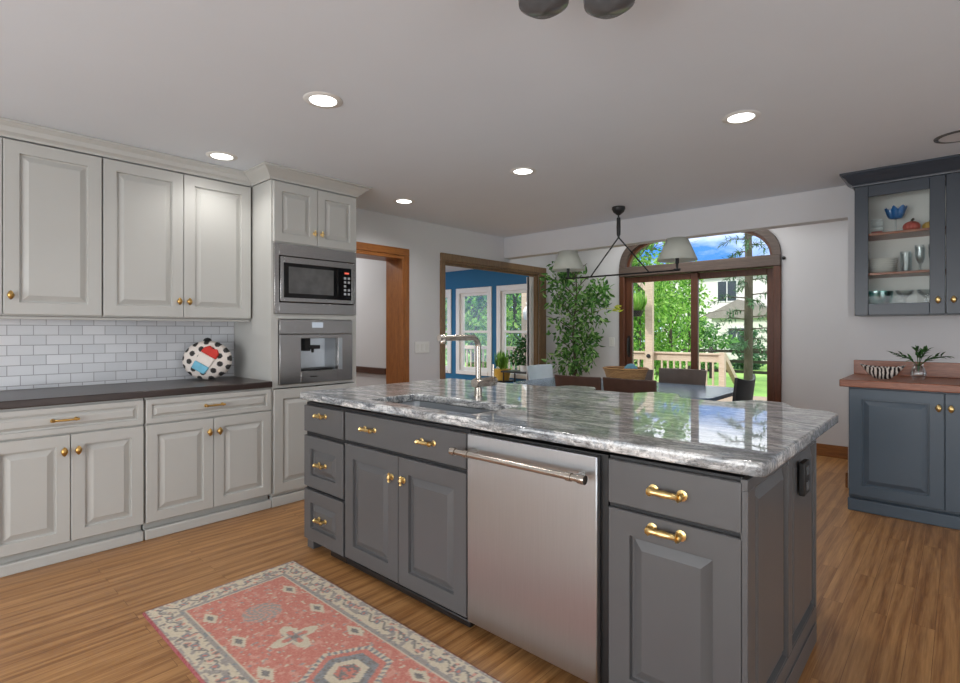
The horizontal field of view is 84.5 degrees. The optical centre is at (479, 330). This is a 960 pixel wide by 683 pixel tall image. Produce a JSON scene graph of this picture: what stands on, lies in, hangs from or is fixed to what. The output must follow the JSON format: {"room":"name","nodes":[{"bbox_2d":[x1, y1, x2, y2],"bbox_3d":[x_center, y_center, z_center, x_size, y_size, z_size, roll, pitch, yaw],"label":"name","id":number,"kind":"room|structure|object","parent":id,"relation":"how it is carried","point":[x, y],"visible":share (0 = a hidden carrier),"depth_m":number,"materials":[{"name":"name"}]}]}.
{"room":"kitchen","nodes":[
{"label":"kitchen","id":0,"kind":"room"},
{"bbox_2d":[0,136,555,390],"bbox_3d":[-2.126,-0.100,4.270,0.146,2.800,9.450,0,0,42],"label":"wall","id":1,"kind":"structure","parent":0,"point":[34,353],"depth_m":3.95,"materials":[{"name":"white tile"}]},
{"bbox_2d":[0,137,101,316],"bbox_3d":[-2.831,-0.596,3.107,0.383,1.019,0.945,0,0,42],"label":"upper cabinet","id":2,"kind":"object","parent":1,"relation":"attached to","point":[51,198],"visible":0.98,"depth_m":3.16,"materials":[{"name":"grey paint"}]},
{"bbox_2d":[100,158,250,319],"bbox_3d":[-2.191,-0.596,3.810,0.383,1.019,0.947,0,0,42],"label":"upper cabinet","id":3,"kind":"object","parent":1,"relation":"attached to","point":[175,245],"visible":0.96,"depth_m":3.65,"materials":[{"name":"grey paint"}]},
{"bbox_2d":[0,316,249,321],"bbox_3d":[-2.425,-0.074,3.381,0.020,0.017,1.899,0,0,42],"label":"rail","id":4,"kind":"object","parent":3,"relation":"attached to","point":[1,317],"visible":1,"depth_m":3.44,"materials":[{"name":"grey paint"}]},
{"bbox_2d":[0,117,252,186],"bbox_3d":[-2.380,-1.153,3.349,0.070,0.090,1.912,0,0,42],"label":"crown molding","id":5,"kind":"structure","parent":3,"relation":"attached to","point":[9,128],"depth_m":3.38,"materials":[{"name":"grey paint"}]},
{"bbox_2d":[356,250,401,260],"bbox_3d":[-1.232,-0.772,5.330,0.280,0.035,0.920,0,0,42],"label":"trim","id":6,"kind":"structure","parent":1,"relation":"attached to","point":[359,253],"depth_m":5.41,"materials":[{"name":"brown wood"}]},
{"bbox_2d":[356,241,408,255],"bbox_3d":[-1.126,-0.830,5.248,0.025,0.076,1.082,0,0,42],"label":"trim","id":7,"kind":"structure","parent":1,"relation":"attached to","point":[359,245],"depth_m":5.37,"materials":[{"name":"brown wood"}]},
{"bbox_2d":[386,256,404,383],"bbox_3d":[-1.232,0.255,5.330,0.280,2.090,0.980,0,0,42],"label":"trim","id":8,"kind":"structure","parent":1,"relation":"attached to","point":[395,269],"depth_m":5.65,"materials":[{"name":"brown wood"}]},
{"bbox_2d":[405,256,408,381],"bbox_3d":[-1.127,0.255,5.248,0.023,2.091,1.082,0,0,42],"label":"trim","id":9,"kind":"structure","parent":1,"relation":"attached to","point":[406,257],"depth_m":5.62,"materials":[{"name":"brown wood"}]},
{"bbox_2d":[415,342,428,352],"bbox_3d":[-0.639,0.187,5.795,0.009,0.114,0.189,0,0,42],"label":"light switch","id":10,"kind":"object","parent":1,"relation":"attached to","point":[420,347],"visible":1,"depth_m":5.79,"materials":[{"name":"white paint"}]},
{"bbox_2d":[440,260,545,378],"bbox_3d":[0.176,0.250,6.813,0.204,2.100,2.050,0,0,42],"label":"trim","id":11,"kind":"structure","parent":1,"relation":"attached to","point":[539,301],"depth_m":7.40,"materials":[{"name":"brown wood"}]},
{"bbox_2d":[440,253,545,276],"bbox_3d":[0.192,-0.820,6.799,0.166,0.130,2.050,0,0,42],"label":"trim","id":12,"kind":"structure","parent":1,"relation":"attached to","point":[453,260],"depth_m":6.62,"materials":[{"name":"brown wood"}]},
{"bbox_2d":[527,277,528,379],"bbox_3d":[0.671,0.275,7.378,0.015,2.050,0.023,0,0,42],"label":"trim","id":13,"kind":"structure","parent":1,"relation":"attached to","point":[527,277],"depth_m":7.37,"materials":[{"name":"brown wood"}]},
{"bbox_2d":[529,277,533,365],"bbox_3d":[0.704,0.275,7.417,0.070,2.050,0.074,0,0,42],"label":"trim","id":14,"kind":"structure","parent":1,"relation":"attached to","point":[531,279],"depth_m":7.38,"materials":[{"name":"white paint"}]},
{"bbox_2d":[356,258,385,386],"bbox_3d":[-2.067,0.050,6.834,2.940,2.500,0.120,0,0,42],"label":"wall","id":15,"kind":"structure","parent":0,"point":[370,274],"depth_m":6.00,"materials":[{"name":"paint"}]},
{"bbox_2d":[356,366,385,374],"bbox_3d":[-2.116,0.450,6.780,2.940,0.070,0.024,0,0,42],"label":"trim","id":16,"kind":"structure","parent":15,"relation":"attached to","point":[373,370],"depth_m":5.95,"materials":[{"name":"wood"}]},
{"bbox_2d":[445,265,470,271],"bbox_3d":[-1.270,-1.210,8.719,4.579,0.100,3.720,0,0,42],"label":"ceiling","id":17,"kind":"structure","parent":0,"point":[447,268],"depth_m":10.04,"materials":[{"name":"white paint"}]},
{"bbox_2d":[0,0,959,237],"bbox_3d":[0.294,-1.250,1.199,7.980,0.100,8.570,0,0,42],"label":"ceiling","id":18,"kind":"structure","parent":0,"point":[442,99],"depth_m":2.65,"materials":[{"name":"paint"}]},
{"bbox_2d":[206,151,237,160],"bbox_3d":[-1.775,-1.197,3.631,0.200,0.006,0.200,0,0,42],"label":"recessed light","id":19,"kind":"object","parent":18,"relation":"in","point":[218,155],"visible":1,"depth_m":3.62,"materials":[{"name":"white paint"}]},
{"bbox_2d":[303,91,342,108],"bbox_3d":[-0.817,-1.197,2.749,0.200,0.006,0.200,0,0,42],"label":"recessed light","id":20,"kind":"object","parent":18,"relation":"in","point":[319,99],"visible":1,"depth_m":2.73,"materials":[{"name":"white paint"}]},
{"bbox_2d":[393,198,414,203],"bbox_3d":[-0.704,-1.197,4.893,0.200,0.006,0.200,0,0,42],"label":"recessed light","id":21,"kind":"object","parent":18,"relation":"in","point":[400,200],"visible":1,"depth_m":4.89,"materials":[{"name":"white paint"}]},
{"bbox_2d":[510,167,535,174],"bbox_3d":[0.323,-1.197,3.972,0.200,0.006,0.200,0,0,42],"label":"recessed light","id":22,"kind":"object","parent":18,"relation":"in","point":[519,170],"visible":1,"depth_m":3.97,"materials":[{"name":"white paint"}]},
{"bbox_2d":[518,0,634,18],"bbox_3d":[0.317,-1.124,1.736,0.380,0.150,0.220,0,0,13],"label":"ceiling lamp","id":23,"kind":"object","parent":18,"relation":"attached to","point":[537,9],"visible":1,"depth_m":1.73,"materials":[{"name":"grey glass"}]},
{"bbox_2d":[552,206,697,279],"bbox_3d":[1.347,-0.867,5.131,1.494,0.666,0.344,0,0,42],"label":"chandelier","id":24,"kind":"object","parent":18,"relation":"hanging from","point":[676,250],"visible":1,"depth_m":5.04,"materials":[{"name":"fabric"}]},
{"bbox_2d":[674,258,680,269],"bbox_3d":[1.772,-0.605,4.744,0.060,0.115,0.060,0,0,42],"label":"socket","id":25,"kind":"object","parent":24,"relation":"attached to","point":[676,259],"depth_m":4.73,"materials":[{"name":"black metal"}]},
{"bbox_2d":[722,110,760,123],"bbox_3d":[1.467,-1.197,2.968,0.200,0.006,0.200,0,0,42],"label":"recessed light","id":26,"kind":"object","parent":18,"relation":"in","point":[743,116],"visible":1,"depth_m":2.96,"materials":[{"name":"white paint"}]},
{"bbox_2d":[933,130,959,143],"bbox_3d":[2.963,-1.196,3.253,0.260,0.006,0.260,0,0,42],"label":"ceiling speaker","id":27,"kind":"object","parent":18,"relation":"attached to","point":[952,137],"visible":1,"depth_m":3.29,"materials":[{"name":"white plastic"}]},
{"bbox_2d":[939,132,959,141],"bbox_3d":[2.963,-1.198,3.253,0.210,0.002,0.210,0,0,42],"label":"grille","id":28,"kind":"object","parent":27,"relation":"attached to","point":[952,136],"depth_m":3.27,"materials":[{"name":"metal"}]},
{"bbox_2d":[0,455,959,682],"bbox_3d":[-0.622,1.360,3.475,12.400,0.120,10.700,0,0,42],"label":"floor","id":29,"kind":"structure","parent":0,"point":[888,588],"depth_m":2.54,"materials":[{"name":"brown wood"}]},
{"bbox_2d":[0,398,143,577],"bbox_3d":[-2.541,0.858,3.192,0.696,0.884,0.726,0,0,42],"label":"base cabinet","id":30,"kind":"object","parent":29,"relation":"on","point":[72,475],"visible":0.99,"depth_m":2.98,"materials":[{"name":"grey paint"}]},
{"bbox_2d":[0,376,271,409],"bbox_3d":[-2.282,0.393,3.496,0.673,0.043,1.556,0,0,42],"label":"countertop","id":31,"kind":"structure","parent":30,"relation":"on","point":[22,398],"depth_m":3.27,"materials":[{"name":"black stone"}]},
{"bbox_2d":[182,338,231,379],"bbox_3d":[-2.053,0.211,3.977,0.340,0.316,0.179,0,0,-12],"label":"plate","id":32,"kind":"object","parent":31,"relation":"on","point":[207,359],"visible":1,"depth_m":3.92,"materials":[{"name":"ceramic"}]},
{"bbox_2d":[141,388,270,539],"bbox_3d":[-2.020,0.858,3.764,0.696,0.884,0.807,0,0,42],"label":"base cabinet","id":33,"kind":"object","parent":29,"relation":"on","point":[207,456],"visible":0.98,"depth_m":3.51,"materials":[{"name":"grey paint"}]},
{"bbox_2d":[234,161,371,507],"bbox_3d":[-1.484,0.051,4.326,0.731,2.498,0.926,0,0,42],"label":"oven tower","id":34,"kind":"object","parent":29,"relation":"on","point":[283,212],"visible":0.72,"depth_m":4.01,"materials":[{"name":"grey paint"}]},
{"bbox_2d":[273,242,355,314],"bbox_3d":[-1.419,-0.386,4.269,0.433,0.520,0.706,0,0,42],"label":"microwave","id":35,"kind":"object","parent":34,"relation":"in","point":[306,280],"visible":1,"depth_m":4.09,"materials":[{"name":"metal"}]},
{"bbox_2d":[278,319,351,384],"bbox_3d":[-1.340,0.162,4.198,0.204,0.487,0.628,0,0,42],"label":"coffee machine","id":36,"kind":"object","parent":34,"relation":"in","point":[324,353],"visible":1,"depth_m":4.16,"materials":[{"name":"metal"}]},
{"bbox_2d":[301,367,332,370],"bbox_3d":[-1.339,0.306,4.219,0.138,0.011,0.283,0,0,42],"label":"drip tray","id":37,"kind":"object","parent":36,"relation":"on","point":[302,368],"depth_m":4.20,"materials":[{"name":"black metal"}]},
{"bbox_2d":[142,560,502,682],"bbox_3d":[-0.428,1.294,1.903,2.355,0.010,0.747,0,0,42],"label":"runner rug","id":38,"kind":"object","parent":29,"relation":"on","point":[286,622],"visible":1,"depth_m":2.21,"materials":[{"name":"fabric"}]},
{"bbox_2d":[304,401,349,563],"bbox_3d":[-0.589,0.864,3.368,0.423,0.872,1.012,0,0,42],"label":"base cabinet","id":39,"kind":"object","parent":29,"relation":"on","point":[324,424],"visible":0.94,"depth_m":3.01,"materials":[{"name":"grey paint"}]},
{"bbox_2d":[345,402,477,627],"bbox_3d":[-0.087,0.864,2.911,0.929,0.872,1.012,0,0,42],"label":"base cabinet","id":40,"kind":"object","parent":29,"relation":"on","point":[406,496],"visible":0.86,"depth_m":2.52,"materials":[{"name":"grey paint"}]},
{"bbox_2d":[300,378,837,476],"bbox_3d":[0.341,0.391,2.860,2.543,0.042,1.464,0,0,42],"label":"countertop","id":41,"kind":"structure","parent":40,"relation":"on","point":[754,438],"depth_m":2.25,"materials":[{"name":"stone"}]},
{"bbox_2d":[372,401,491,428],"bbox_3d":[-0.201,0.520,2.720,0.784,0.215,0.364,0,0,42],"label":"sink","id":42,"kind":"object","parent":41,"relation":"in","point":[446,407],"visible":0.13,"depth_m":2.91,"materials":[{"name":"metal"}]},
{"bbox_2d":[437,335,497,396],"bbox_3d":[-0.063,0.195,2.879,0.054,0.348,0.438,0,0,42],"label":"faucet","id":43,"kind":"object","parent":41,"relation":"on","point":[478,382],"visible":1,"depth_m":2.92,"materials":[{"name":"silver metal"}]},
{"bbox_2d":[498,379,513,382],"bbox_3d":[0.382,1.077,9.121,0.400,0.445,0.400,0,0,42],"label":"side table","id":44,"kind":"object","parent":29,"relation":"on","point":[509,380],"visible":0.29,"depth_m":8.96,"materials":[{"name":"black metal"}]},
{"bbox_2d":[494,350,510,380],"bbox_3d":[0.382,0.588,9.121,0.330,0.533,0.330,0,0,42],"label":"potted plant","id":45,"kind":"object","parent":44,"relation":"on","point":[502,361],"visible":0.96,"depth_m":9.04,"materials":[{"name":"green plant"}]},
{"bbox_2d":[501,370,526,382],"bbox_3d":[0.726,0.988,8.741,0.700,0.625,0.360,0,0,42],"label":"plant stand","id":46,"kind":"object","parent":29,"relation":"on","point":[504,371],"visible":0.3,"depth_m":8.79,"materials":[{"name":"black metal"}]},
{"bbox_2d":[506,334,526,371],"bbox_3d":[0.721,0.359,8.772,0.613,0.631,0.381,0,0,42],"label":"potted plant","id":47,"kind":"object","parent":46,"relation":"on","point":[520,361],"visible":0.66,"depth_m":8.72,"materials":[{"name":"green plant"}]},
{"bbox_2d":[448,430,612,682],"bbox_3d":[0.344,0.866,2.228,0.687,0.868,0.662,0,0,42],"label":"dishwasher","id":48,"kind":"object","parent":29,"relation":"on","point":[538,510],"visible":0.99,"depth_m":1.99,"materials":[{"name":"silver metal"}]},
{"bbox_2d":[527,364,552,379],"bbox_3d":[0.876,0.860,6.263,0.529,0.883,0.500,0,0,42],"label":"dining chair","id":49,"kind":"object","parent":29,"relation":"on","point":[541,371],"visible":0.21,"depth_m":6.45,"materials":[{"name":"fabric"}]},
{"bbox_2d":[554,374,600,389],"bbox_3d":[1.044,0.862,5.089,0.500,0.879,0.529,0,0,42],"label":"dining chair","id":50,"kind":"object","parent":29,"relation":"on","point":[560,380],"visible":0.22,"depth_m":4.87,"materials":[{"name":"brown leather"}]},
{"bbox_2d":[539,261,623,375],"bbox_3d":[1.288,0.133,6.915,1.192,2.335,0.659,0,0,39],"label":"ficus tree","id":51,"kind":"object","parent":29,"relation":"on","point":[576,348],"visible":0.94,"depth_m":6.90,"materials":[{"name":"green plant"}]},
{"bbox_2d":[513,377,733,400],"bbox_3d":[1.413,0.925,5.301,2.050,0.750,1.100,0,0,42],"label":"dining table","id":52,"kind":"object","parent":29,"relation":"on","point":[714,393],"visible":0.2,"depth_m":4.92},
{"bbox_2d":[603,366,648,379],"bbox_3d":[1.447,0.458,5.256,0.472,0.183,0.346,0,0,42],"label":"wicker basket","id":53,"kind":"object","parent":52,"relation":"on","point":[620,372],"visible":0.74,"depth_m":5.11,"materials":[{"name":"wicker"}]},
{"bbox_2d":[603,377,656,392],"bbox_3d":[1.429,0.860,4.739,0.500,0.883,0.529,0,0,42],"label":"dining chair","id":54,"kind":"object","parent":29,"relation":"on","point":[609,384],"visible":0.3,"depth_m":4.53,"materials":[{"name":"brown leather"}]},
{"bbox_2d":[645,369,653,379],"bbox_3d":[1.568,0.865,5.775,0.500,0.873,0.529,0,0,42],"label":"dining chair","id":55,"kind":"object","parent":29,"relation":"on","point":[649,376],"visible":0.06,"depth_m":5.78,"materials":[{"name":"beige leather"}]},
{"bbox_2d":[659,368,706,385],"bbox_3d":[1.985,0.853,5.394,0.500,0.896,0.529,0,0,42],"label":"dining chair","id":56,"kind":"object","parent":29,"relation":"on","point":[666,375],"visible":0.27,"depth_m":5.57,"materials":[{"name":"brown leather"}]},
{"bbox_2d":[609,439,816,682],"bbox_3d":[0.912,0.864,1.999,0.451,0.872,1.016,0,0,42],"label":"base cabinet","id":57,"kind":"object","parent":29,"relation":"on","point":[712,573],"visible":0.97,"depth_m":1.68,"materials":[{"name":"grey paint"}]},
{"bbox_2d":[799,459,809,496],"bbox_3d":[1.226,0.555,1.994,0.023,0.124,0.090,0,0,42],"label":"power outlet","id":58,"kind":"object","parent":57,"relation":"attached to","point":[804,465],"visible":1,"depth_m":1.97,"materials":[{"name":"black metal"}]},
{"bbox_2d":[732,374,755,400],"bbox_3d":[2.086,0.842,4.592,0.529,0.920,0.500,0,0,42],"label":"dining chair","id":59,"kind":"object","parent":29,"relation":"on","point":[743,389],"visible":0.33,"depth_m":4.32,"materials":[{"name":"black leather"}]},
{"bbox_2d":[848,387,959,529],"bbox_3d":[3.256,0.854,3.696,1.054,0.892,0.683,0,0,42],"label":"base cabinet","id":60,"kind":"object","parent":29,"relation":"on","point":[904,445],"visible":0.96,"depth_m":3.61,"materials":[{"name":"blue paint"}]},
{"bbox_2d":[839,360,959,392],"bbox_3d":[3.240,0.323,3.712,1.098,0.165,0.682,0,0,42],"label":"countertop","id":61,"kind":"structure","parent":60,"relation":"on","point":[933,376],"depth_m":3.88,"materials":[{"name":"wood"}]},
{"bbox_2d":[860,364,905,378],"bbox_3d":[2.945,0.301,3.864,0.270,0.103,0.148,0,0,42],"label":"bowl","id":62,"kind":"object","parent":61,"relation":"on","point":[878,372],"visible":1,"depth_m":3.83,"materials":[{"name":"ceramic"}]},
{"bbox_2d":[888,345,953,372],"bbox_3d":[3.137,0.228,3.771,0.382,0.250,0.140,0,0,42],"label":"plant","id":63,"kind":"object","parent":61,"relation":"on","point":[918,353],"visible":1,"depth_m":3.77,"materials":[{"name":"green plant"}]},
{"bbox_2d":[445,269,528,382],"bbox_3d":[-0.028,0.000,10.008,4.479,2.600,0.140,0,0,42],"label":"wall","id":64,"kind":"structure","parent":0,"point":[472,278],"depth_m":9.98,"materials":[{"name":"teal paint"}]},
{"bbox_2d":[445,289,450,372],"bbox_3d":[-0.839,0.015,10.713,0.830,1.650,0.150,0,0,42],"label":"window","id":65,"kind":"structure","parent":64,"relation":"in","point":[447,292],"depth_m":10.43,"materials":[{"name":"white paint"}]},
{"bbox_2d":[456,286,491,375],"bbox_3d":[-0.088,0.015,10.030,0.920,1.650,0.150,0,0,42],"label":"window","id":66,"kind":"structure","parent":64,"relation":"in","point":[477,291],"depth_m":10.10,"materials":[{"name":"white paint"}]},
{"bbox_2d":[496,284,526,378],"bbox_3d":[0.680,0.015,9.330,0.920,1.650,0.150,0,0,42],"label":"window","id":67,"kind":"structure","parent":64,"relation":"in","point":[501,291],"depth_m":9.53,"materials":[{"name":"white paint"}]},
{"bbox_2d":[556,220,847,446],"bbox_3d":[2.575,-0.100,6.487,3.830,2.800,0.160,0,0,42],"label":"wall","id":68,"kind":"structure","parent":0,"point":[815,265],"depth_m":5.57,"materials":[{"name":"paint"}]},
{"bbox_2d":[619,230,780,267],"bbox_3d":[2.611,-1.064,6.428,1.909,0.468,0.180,0,0,42],"label":"window","id":69,"kind":"structure","parent":68,"relation":"in","point":[774,247],"depth_m":5.95,"materials":[{"name":"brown wood"}]},
{"bbox_2d":[619,254,781,401],"bbox_3d":[2.608,0.235,6.424,1.911,2.130,0.190,0,0,42],"label":"door","id":70,"kind":"structure","parent":68,"relation":"in","point":[769,265],"depth_m":6.25,"materials":[{"name":"brown wood"}]},
{"bbox_2d":[816,443,847,458],"bbox_3d":[3.549,1.238,5.479,0.748,0.125,0.017,0,0,42],"label":"baseboard","id":71,"kind":"structure","parent":68,"relation":"attached to","point":[835,451],"depth_m":5.41,"materials":[{"name":"brown wood"}]},
{"bbox_2d":[504,172,959,487],"bbox_3d":[3.160,-0.100,4.345,7.579,2.800,0.140,0,0,42],"label":"wall","id":72,"kind":"structure","parent":0,"point":[869,338],"depth_m":4.62,"materials":[{"name":"paint"}]},
{"bbox_2d":[839,154,959,316],"bbox_3d":[3.313,-0.655,3.818,1.133,1.086,0.427,0,0,42],"label":"display cabinet","id":73,"kind":"object","parent":72,"relation":"attached to","point":[926,281],"visible":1,"depth_m":3.94,"materials":[{"name":"wood"}]},
{"bbox_2d":[869,271,896,272],"bbox_3d":[3.098,-0.444,4.077,0.200,0.016,0.200,0,0,42],"label":"plate","id":74,"kind":"object","parent":73,"relation":"on","point":[873,271],"visible":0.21,"depth_m":4.01,"materials":[{"name":"white ceramic"}]},
{"bbox_2d":[869,268,896,271],"bbox_3d":[3.098,-0.460,4.077,0.200,0.016,0.200,0,0,42],"label":"plate","id":75,"kind":"object","parent":74,"relation":"on","point":[886,269],"visible":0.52,"depth_m":4.02,"materials":[{"name":"white ceramic"}]},
{"bbox_2d":[869,266,896,269],"bbox_3d":[3.098,-0.476,4.077,0.200,0.016,0.200,0,0,42],"label":"plate","id":76,"kind":"object","parent":75,"relation":"on","point":[882,267],"visible":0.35,"depth_m":4.01,"materials":[{"name":"white ceramic"}]},
{"bbox_2d":[869,264,896,267],"bbox_3d":[3.098,-0.493,4.077,0.200,0.016,0.200,0,0,42],"label":"plate","id":77,"kind":"object","parent":76,"relation":"on","point":[880,265],"visible":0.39,"depth_m":4.01,"materials":[{"name":"white ceramic"}]},
{"bbox_2d":[869,262,897,265],"bbox_3d":[3.098,-0.509,4.077,0.200,0.016,0.200,0,0,42],"label":"plate","id":78,"kind":"object","parent":77,"relation":"on","point":[878,263],"visible":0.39,"depth_m":4.01,"materials":[{"name":"white ceramic"}]},
{"bbox_2d":[869,260,897,262],"bbox_3d":[3.098,-0.525,4.077,0.200,0.016,0.200,0,0,42],"label":"plate","id":79,"kind":"object","parent":78,"relation":"on","point":[877,261],"visible":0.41,"depth_m":4.01,"materials":[{"name":"white ceramic"}]},
{"bbox_2d":[869,258,897,260],"bbox_3d":[3.098,-0.541,4.077,0.200,0.016,0.200,0,0,42],"label":"plate","id":80,"kind":"object","parent":79,"relation":"on","point":[875,259],"visible":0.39,"depth_m":4.01,"materials":[{"name":"white ceramic"}]},
{"bbox_2d":[874,291,892,302],"bbox_3d":[3.071,-0.215,4.087,0.204,0.170,0.204,0,0,42],"label":"glass bowl","id":81,"kind":"object","parent":73,"relation":"in","point":[889,298],"visible":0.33,"depth_m":4.00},
{"bbox_2d":[885,205,907,219],"bbox_3d":[3.167,-0.840,4.023,0.138,0.209,0.138,0,0,42],"label":"bowl","id":82,"kind":"object","parent":73,"relation":"on","point":[894,213],"visible":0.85,"depth_m":3.99,"materials":[{"name":"blue glass"}]},
{"bbox_2d":[869,226,945,240],"bbox_3d":[3.376,-0.726,3.823,1.011,0.018,0.310,0,0,42],"label":"shelf","id":83,"kind":"object","parent":73,"relation":"attached to","point":[922,233],"depth_m":3.98,"materials":[{"name":"brown wood"}]},
{"bbox_2d":[869,269,945,278],"bbox_3d":[3.376,-0.426,3.823,1.011,0.018,0.310,0,0,42],"label":"shelf","id":84,"kind":"object","parent":73,"relation":"attached to","point":[915,274],"depth_m":4.00,"materials":[{"name":"brown wood"}]},
{"bbox_2d":[903,218,920,229],"bbox_3d":[3.245,-0.791,3.970,0.105,0.111,0.108,0,0,42],"label":"pumpkin","id":85,"kind":"object","parent":73,"relation":"on","point":[911,224],"visible":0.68,"depth_m":3.94,"materials":[{"name":"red ceramic"}]},
{"label":"outside","id":86,"kind":"structure","parent":0,"visible":0},
{"bbox_2d":[445,342,766,396],"bbox_3d":[18.045,2.150,49.507,100.000,0.200,82.500,0,0,42],"label":"ground","id":87,"kind":"structure","parent":86,"point":[760,389],"depth_m":22.09,"materials":[{"name":"plant"}]},
{"bbox_2d":[445,294,520,369],"bbox_3d":[-0.234,-1.539,15.087,3.076,7.178,3.159,0,0,-11],"label":"maple tree","id":88,"kind":"object","parent":87,"relation":"on","point":[472,312],"visible":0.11,"depth_m":14.72,"materials":[{"name":"green plant"}]},
{"bbox_2d":[445,296,520,360],"bbox_3d":[-0.784,-1.757,16.071,3.938,7.613,4.268,0,0,-7],"label":"maple tree","id":89,"kind":"object","parent":87,"relation":"on","point":[468,322],"visible":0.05,"depth_m":14.82,"materials":[{"name":"green plant"}]},
{"bbox_2d":[465,293,520,365],"bbox_3d":[1.226,-1.960,21.477,5.303,8.641,5.391,0,0,-5],"label":"maple tree","id":90,"kind":"object","parent":87,"relation":"on","point":[509,295],"visible":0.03,"depth_m":20.76,"materials":[{"name":"green plant"}]},
{"bbox_2d":[471,293,520,369],"bbox_3d":[1.650,-1.474,14.563,3.796,7.288,3.858,0,0,-11],"label":"maple tree","id":91,"kind":"object","parent":87,"relation":"on","point":[518,300],"visible":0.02,"depth_m":14.64,"materials":[{"name":"green plant"}]},
{"bbox_2d":[481,293,520,369],"bbox_3d":[0.879,-2.111,16.831,4.287,8.321,4.044,0,0,-1],"label":"maple tree","id":92,"kind":"object","parent":87,"relation":"on","point":[514,297],"visible":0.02,"depth_m":16.91,"materials":[{"name":"green plant"}]},
{"bbox_2d":[632,242,675,366],"bbox_3d":[5.578,-1.099,19.483,2.960,6.297,2.765,0,0,-38],"label":"birch tree","id":93,"kind":"object","parent":87,"relation":"on","point":[648,259],"visible":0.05,"depth_m":19.23,"materials":[{"name":"green plant"}]},
{"bbox_2d":[632,246,681,366],"bbox_3d":[4.851,-0.668,15.898,2.348,5.437,2.378,0,0,23],"label":"birch tree","id":94,"kind":"object","parent":87,"relation":"on","point":[640,322],"visible":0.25,"depth_m":15.53,"materials":[{"name":"green plant"}]},
{"bbox_2d":[641,242,706,379],"bbox_3d":[6.369,-0.963,17.562,2.161,6.025,2.534,0,0,23],"label":"birch tree","id":95,"kind":"object","parent":87,"relation":"on","point":[669,347],"visible":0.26,"depth_m":17.46,"materials":[{"name":"green plant"}]},
{"bbox_2d":[663,260,716,368],"bbox_3d":[8.140,-0.485,20.271,1.699,5.071,1.751,0,0,-19],"label":"birch tree","id":96,"kind":"object","parent":87,"relation":"on","point":[688,339],"visible":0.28,"depth_m":20.20,"materials":[{"name":"green plant"}]},
{"bbox_2d":[655,310,739,371],"bbox_3d":[11.049,0.567,26.656,4.082,3.732,3.355,0,0,-15],"label":"bushy tree","id":97,"kind":"object","parent":87,"relation":"on","point":[708,331],"visible":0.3,"depth_m":26.14,"materials":[{"name":"green plant"}]},
{"bbox_2d":[654,347,766,377],"bbox_3d":[10.812,1.370,21.892,7.500,1.360,0.130,0,0,42],"label":"fence","id":98,"kind":"object","parent":87,"relation":"on","point":[710,350],"visible":0.24,"depth_m":22.17,"materials":[{"name":"brown wood"}]},
{"bbox_2d":[662,275,766,360],"bbox_3d":[18.384,-1.225,38.444,9.400,6.550,9.400,0,0,42],"label":"house","id":99,"kind":"structure","parent":87,"relation":"on","point":[717,288],"depth_m":35.05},
{"bbox_2d":[726,354,737,383],"bbox_3d":[5.652,1.275,11.847,1.142,1.550,0.111,0,0,-43],"label":"stair railing","id":100,"kind":"object","parent":87,"relation":"on","point":[729,368],"visible":0.38,"depth_m":11.76,"materials":[{"name":"brown wood"}]},
{"bbox_2d":[709,234,767,379],"bbox_3d":[10.120,-2.450,19.755,3.035,9.001,2.658,0,0,-37],"label":"pine tree","id":101,"kind":"object","parent":87,"relation":"on","point":[747,344],"visible":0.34,"depth_m":19.86,"materials":[{"name":"green plant"}]},
{"bbox_2d":[727,327,766,369],"bbox_3d":[14.161,1.027,27.875,2.220,2.522,2.629,0,0,30],"label":"bushy tree","id":102,"kind":"object","parent":87,"relation":"on","point":[756,357],"visible":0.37,"depth_m":27.61,"materials":[{"name":"green plant"}]},
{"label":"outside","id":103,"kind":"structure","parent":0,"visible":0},
{"bbox_2d":[717,396,766,400],"bbox_3d":[3.955,1.430,9.687,6.200,0.060,4.950,0,0,42],"label":"deck","id":104,"kind":"object","parent":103,"point":[731,397],"depth_m":10.87,"materials":[{"name":"wood"}]},
{"bbox_2d":[521,293,526,364],"bbox_3d":[0.954,0.275,10.900,0.166,2.250,0.315,0,0,-5],"label":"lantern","id":105,"kind":"object","parent":104,"relation":"on","point":[523,295],"visible":0.34,"depth_m":10.93,"materials":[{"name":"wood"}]},
{"bbox_2d":[638,282,653,379],"bbox_3d":[3.894,0.070,12.553,0.450,2.660,0.135,0,0,42],"label":"porch post","id":106,"kind":"object","parent":104,"relation":"on","point":[648,287],"visible":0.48,"depth_m":12.43,"materials":[{"name":"brown wood"}]},
{"bbox_2d":[634,283,646,316],"bbox_3d":[3.709,-0.773,12.283,0.440,0.907,0.746,0,0,42],"label":"hanging fern","id":107,"kind":"object","parent":106,"relation":"hanging from","point":[640,302],"visible":0.68,"depth_m":12.05,"materials":[{"name":"green plant"}]},
{"bbox_2d":[634,310,643,316],"bbox_3d":[3.630,-0.390,12.182,0.300,0.140,0.300,0,0,42],"label":"hanging pot","id":108,"kind":"object","parent":107,"relation":"attached to","point":[637,313],"depth_m":12.08,"materials":[{"name":"black metal"}]},
{"bbox_2d":[634,351,725,386],"bbox_3d":[4.278,0.940,12.403,2.820,0.920,0.140,0,0,42],"label":"deck railing","id":109,"kind":"object","parent":104,"relation":"on","point":[720,357],"visible":0.41,"depth_m":11.81,"materials":[{"name":"brown wood"}]},
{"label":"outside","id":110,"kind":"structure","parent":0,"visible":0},
{"bbox_3d":[-0.489,1.430,11.788,7.400,0.060,1.830,0,0,42],"label":"deck sunroom","id":111,"kind":"object","parent":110,"visible":0},
{"bbox_2d":[446,345,518,369],"bbox_3d":[0.134,0.800,12.323,2.600,0.880,0.100,0,0,42],"label":"deck railing","id":112,"kind":"object","parent":111,"relation":"on","point":[467,347],"visible":0.22,"depth_m":12.37,"materials":[{"name":"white wood"}]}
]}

